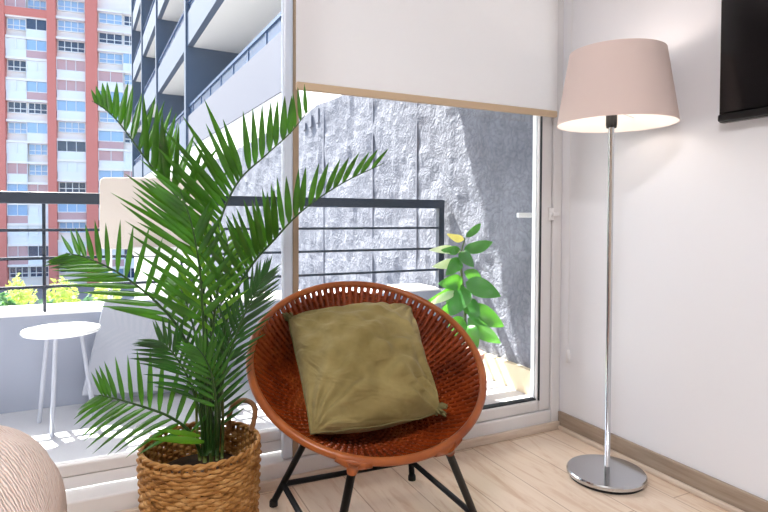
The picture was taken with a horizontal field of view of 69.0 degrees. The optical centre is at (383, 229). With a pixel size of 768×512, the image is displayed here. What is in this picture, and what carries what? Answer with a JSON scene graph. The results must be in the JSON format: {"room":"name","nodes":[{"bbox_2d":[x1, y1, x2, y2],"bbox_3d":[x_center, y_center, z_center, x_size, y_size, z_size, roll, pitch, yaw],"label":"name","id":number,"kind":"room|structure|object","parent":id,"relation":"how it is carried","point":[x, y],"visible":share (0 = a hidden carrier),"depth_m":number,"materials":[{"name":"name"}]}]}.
{"room":"living room","nodes":[
{"label":"living room","id":0,"kind":"room"},
{"bbox_2d":[0,378,529,462],"bbox_3d":[-2.033,0.973,1.924,6.030,0.150,1.160,0,1,-26],"label":"floor","id":1,"kind":"structure","parent":0,"point":[67,444],"depth_m":2.57,"materials":[{"name":"tile"}]},
{"bbox_2d":[20,322,100,437],"bbox_3d":[-1.444,0.665,2.505,0.313,0.440,0.313,0,1,-26],"label":"side table","id":2,"kind":"object","parent":1,"relation":"on","point":[55,331],"visible":0.98,"depth_m":2.48,"materials":[{"name":"white metal"}]},
{"bbox_2d":[82,178,211,397],"bbox_3d":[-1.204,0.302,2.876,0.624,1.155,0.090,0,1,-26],"label":"balcony chair","id":3,"kind":"object","parent":1,"relation":"on","point":[117,335],"visible":0.31,"depth_m":2.82,"materials":[{"name":"beige"}]},
{"bbox_2d":[0,283,441,413],"bbox_3d":[-2.374,0.721,2.566,5.985,0.622,0.316,0,1,-26],"label":"parapet","id":4,"kind":"object","parent":1,"relation":"attached to","point":[21,359],"visible":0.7,"depth_m":2.77,"materials":[{"name":"grey paint"}]},
{"bbox_2d":[147,257,160,297],"bbox_3d":[-1.281,0.271,3.111,0.068,0.264,0.068,0,1,-26],"label":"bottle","id":5,"kind":"object","parent":4,"relation":"on","point":[152,287],"visible":0.18,"depth_m":3.09,"materials":[{"name":"white"}]},
{"bbox_2d":[162,263,189,296],"bbox_3d":[-1.174,0.299,3.153,0.136,0.205,0.136,0,1,-26],"label":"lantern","id":6,"kind":"object","parent":4,"relation":"on","point":[164,265],"visible":0.04,"depth_m":3.12,"materials":[{"name":"white"}]},
{"bbox_2d":[0,191,444,311],"bbox_3d":[-2.305,0.118,2.442,6.007,0.590,0.057,0,1,-26],"label":"balcony railing","id":7,"kind":"object","parent":4,"relation":"on","point":[12,197],"visible":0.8,"depth_m":3.24,"materials":[{"name":"black metal"}]},
{"bbox_2d":[428,223,503,359],"bbox_3d":[0.408,0.428,2.916,0.406,0.917,0.225,0,1,-3],"label":"potted plant","id":8,"kind":"object","parent":1,"relation":"on","point":[457,297],"visible":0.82,"depth_m":2.86,"materials":[{"name":"green plant"}]},
{"bbox_2d":[202,95,532,367],"bbox_3d":[-2.067,0.149,9.038,0.225,3.176,14.000,0,1,-26],"label":"wall","id":9,"kind":"structure","parent":0,"point":[479,162],"depth_m":4.11,"materials":[{"name":"concrete"}]},
{"bbox_2d":[462,344,529,395],"bbox_3d":[0.660,0.813,3.239,0.035,0.135,1.160,0,1,-26],"label":"trim","id":10,"kind":"structure","parent":9,"relation":"attached to","point":[513,375],"depth_m":3.13,"materials":[{"name":"beige"}]},
{"bbox_2d":[258,429,728,511],"bbox_3d":[-0.294,1.018,-0.386,4.720,0.120,4.520,0,1,-26],"label":"floor","id":11,"kind":"structure","parent":0,"point":[529,473],"depth_m":1.95,"materials":[{"name":"brown wood"}]},
{"bbox_2d":[0,425,66,511],"bbox_3d":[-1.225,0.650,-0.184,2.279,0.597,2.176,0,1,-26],"label":"pouf","id":12,"kind":"object","parent":11,"relation":"on","point":[30,480],"visible":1,"depth_m":0.93,"materials":[{"name":"white fabric"}]},
{"bbox_2d":[136,398,261,511],"bbox_3d":[-0.475,0.696,1.454,0.307,0.440,0.308,1,1,26],"label":"basket","id":13,"kind":"object","parent":11,"relation":"on","point":[240,480],"visible":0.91,"depth_m":1.35,"materials":[{"name":"wicker"}]},
{"bbox_2d":[45,83,388,504],"bbox_3d":[-0.414,0.134,1.433,0.810,1.049,0.316,0,1,-10],"label":"palm","id":14,"kind":"object","parent":13,"relation":"in","point":[180,218],"visible":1,"depth_m":1.39,"materials":[{"name":"plant"}]},
{"bbox_2d":[246,281,486,511],"bbox_3d":[-0.048,0.549,1.647,0.698,0.727,0.617,0,1,-26],"label":"rattan chair","id":15,"kind":"object","parent":11,"relation":"on","point":[274,381],"visible":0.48,"depth_m":1.64,"materials":[{"name":"brown wicker"}]},
{"bbox_2d":[282,302,447,434],"bbox_3d":[-0.060,0.389,1.654,0.441,0.317,0.389,0,1,-18],"label":"cushion","id":16,"kind":"object","parent":15,"relation":"on","point":[363,367],"visible":1,"depth_m":1.53,"materials":[{"name":"green fabric"}]},
{"bbox_2d":[557,38,679,494],"bbox_3d":[0.809,0.147,1.966,0.396,1.525,0.396,0,1,-26],"label":"floor lamp","id":17,"kind":"object","parent":11,"relation":"on","point":[618,85],"visible":1,"depth_m":1.87,"materials":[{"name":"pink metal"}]},
{"bbox_2d":[606,115,616,128],"bbox_3d":[0.796,-0.385,1.955,0.038,0.062,0.038,0,1,-26],"label":"socket","id":18,"kind":"object","parent":17,"relation":"attached to","point":[611,120],"depth_m":1.94,"materials":[{"name":"black plastic"}]},
{"bbox_2d":[559,0,767,500],"bbox_3d":[1.773,-0.307,0.649,0.120,2.500,4.420,0,1,-26],"label":"wall","id":19,"kind":"structure","parent":0,"point":[689,351],"depth_m":2.01,"materials":[{"name":"white paint"}]},
{"bbox_2d":[558,425,744,511],"bbox_3d":[1.724,0.935,0.579,0.016,0.020,4.282,0,1,-26],"label":"trim","id":20,"kind":"structure","parent":19,"relation":"attached to","point":[711,499],"depth_m":2.03,"materials":[{"name":"brown wood"}]},
{"bbox_2d":[558,411,767,511],"bbox_3d":[1.735,0.905,0.593,0.014,0.078,4.298,0,1,-26],"label":"baseboard","id":21,"kind":"structure","parent":19,"relation":"attached to","point":[743,500],"depth_m":2.00,"materials":[{"name":"beige wood"}]},
{"bbox_2d":[718,0,767,123],"bbox_3d":[1.349,-0.661,1.313,0.054,0.660,1.120,0,1,-26],"label":"television","id":22,"kind":"object","parent":19,"relation":"attached to","point":[744,23],"visible":1,"depth_m":1.73,"materials":[{"name":"black plastic"}]},
{"bbox_3d":[-1.256,-0.341,1.559,4.520,2.500,0.120,0,1,-26],"label":"wall window","id":23,"kind":"structure","parent":0,"visible":0},
{"bbox_2d":[55,0,563,511],"bbox_3d":[-0.767,-0.274,1.788,3.439,2.360,0.142,0,1,-26],"label":"sliding door frame","id":24,"kind":"structure","parent":23,"relation":"attached to","point":[108,482],"depth_m":2.37,"materials":[{"name":"white plastic"}]},
{"bbox_2d":[296,0,557,117],"bbox_3d":[0.215,-1.011,2.169,1.179,1.062,0.048,0,1,-26],"label":"roller blind","id":25,"kind":"object","parent":24,"relation":"attached to","point":[490,55],"visible":0.96,"depth_m":2.15,"materials":[{"name":"white fabric"}]},
{"bbox_2d":[566,0,572,362],"bbox_3d":[0.808,-0.468,2.418,0.018,2.106,0.018,0,1,-26],"label":"blind cord","id":26,"kind":"object","parent":25,"relation":"hanging from","point":[567,350],"visible":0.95,"depth_m":2.43,"materials":[{"name":"white plastic"}]},
{"bbox_2d":[115,421,559,511],"bbox_3d":[-0.752,0.889,1.760,3.426,0.036,0.016,0,1,-26],"label":"trim","id":27,"kind":"structure","parent":23,"relation":"attached to","point":[272,484],"depth_m":2.31,"materials":[{"name":"brown wood"}]},
{"label":"outside","id":28,"kind":"structure","parent":0,"visible":0},
{"bbox_2d":[0,284,134,304],"bbox_3d":[-35.243,10.776,72.107,320.000,5.200,240.000,0,1,-26],"label":"ground","id":29,"kind":"structure","parent":28,"point":[39,294],"depth_m":71.65,"materials":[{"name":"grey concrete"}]},
{"bbox_2d":[0,292,17,305],"bbox_3d":[-10.540,5.644,15.588,1.186,7.829,1.195,0,1,-26],"label":"street tree","id":30,"kind":"object","parent":29,"relation":"on","point":[4,301],"visible":0.07,"depth_m":15.46,"materials":[{"name":"green plant"}]},
{"bbox_2d":[4,273,37,304],"bbox_3d":[-15.670,5.593,24.123,1.740,7.501,1.716,0,1,-26],"label":"street tree","id":31,"kind":"object","parent":29,"relation":"on","point":[25,295],"visible":0.18,"depth_m":24.02,"materials":[{"name":"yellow plant"}]},
{"bbox_2d":[36,298,53,303],"bbox_3d":[-9.322,5.727,15.560,1.111,7.674,1.235,0,1,10],"label":"street tree","id":32,"kind":"object","parent":29,"relation":"on","point":[40,301],"visible":0.02,"depth_m":15.44,"materials":[{"name":"green plant"}]},
{"bbox_2d":[46,276,80,303],"bbox_3d":[-13.855,5.664,24.152,1.910,7.374,1.630,0,1,-26],"label":"street tree","id":33,"kind":"object","parent":29,"relation":"on","point":[68,296],"visible":0.23,"depth_m":23.90,"materials":[{"name":"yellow plant"}]},
{"bbox_2d":[0,0,133,286],"bbox_3d":[-51.362,-18.102,81.001,31.186,62.000,14.790,0,1,-26],"label":"apartment tower","id":34,"kind":"structure","parent":29,"relation":"on","point":[54,138],"depth_m":77.20,"materials":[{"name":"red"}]},
{"bbox_2d":[81,295,93,301],"bbox_3d":[-8.113,5.705,15.606,1.213,7.726,1.292,0,1,-26],"label":"street tree","id":35,"kind":"object","parent":29,"relation":"on","point":[86,299],"visible":0.02,"depth_m":15.70,"materials":[{"name":"green plant"}]},
{"bbox_2d":[91,282,121,300],"bbox_3d":[-11.940,5.631,24.101,1.841,7.459,1.710,0,1,-26],"label":"street tree","id":36,"kind":"object","parent":29,"relation":"on","point":[97,296],"visible":0.06,"depth_m":23.71,"materials":[{"name":"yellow plant"}]},
{"bbox_2d":[131,0,340,298],"bbox_3d":[-4.267,-5.018,19.895,6.450,29.000,29.250,0,1,-28],"label":"apartment wing","id":37,"kind":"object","parent":29,"relation":"on","point":[226,54],"visible":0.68,"depth_m":14.69,"materials":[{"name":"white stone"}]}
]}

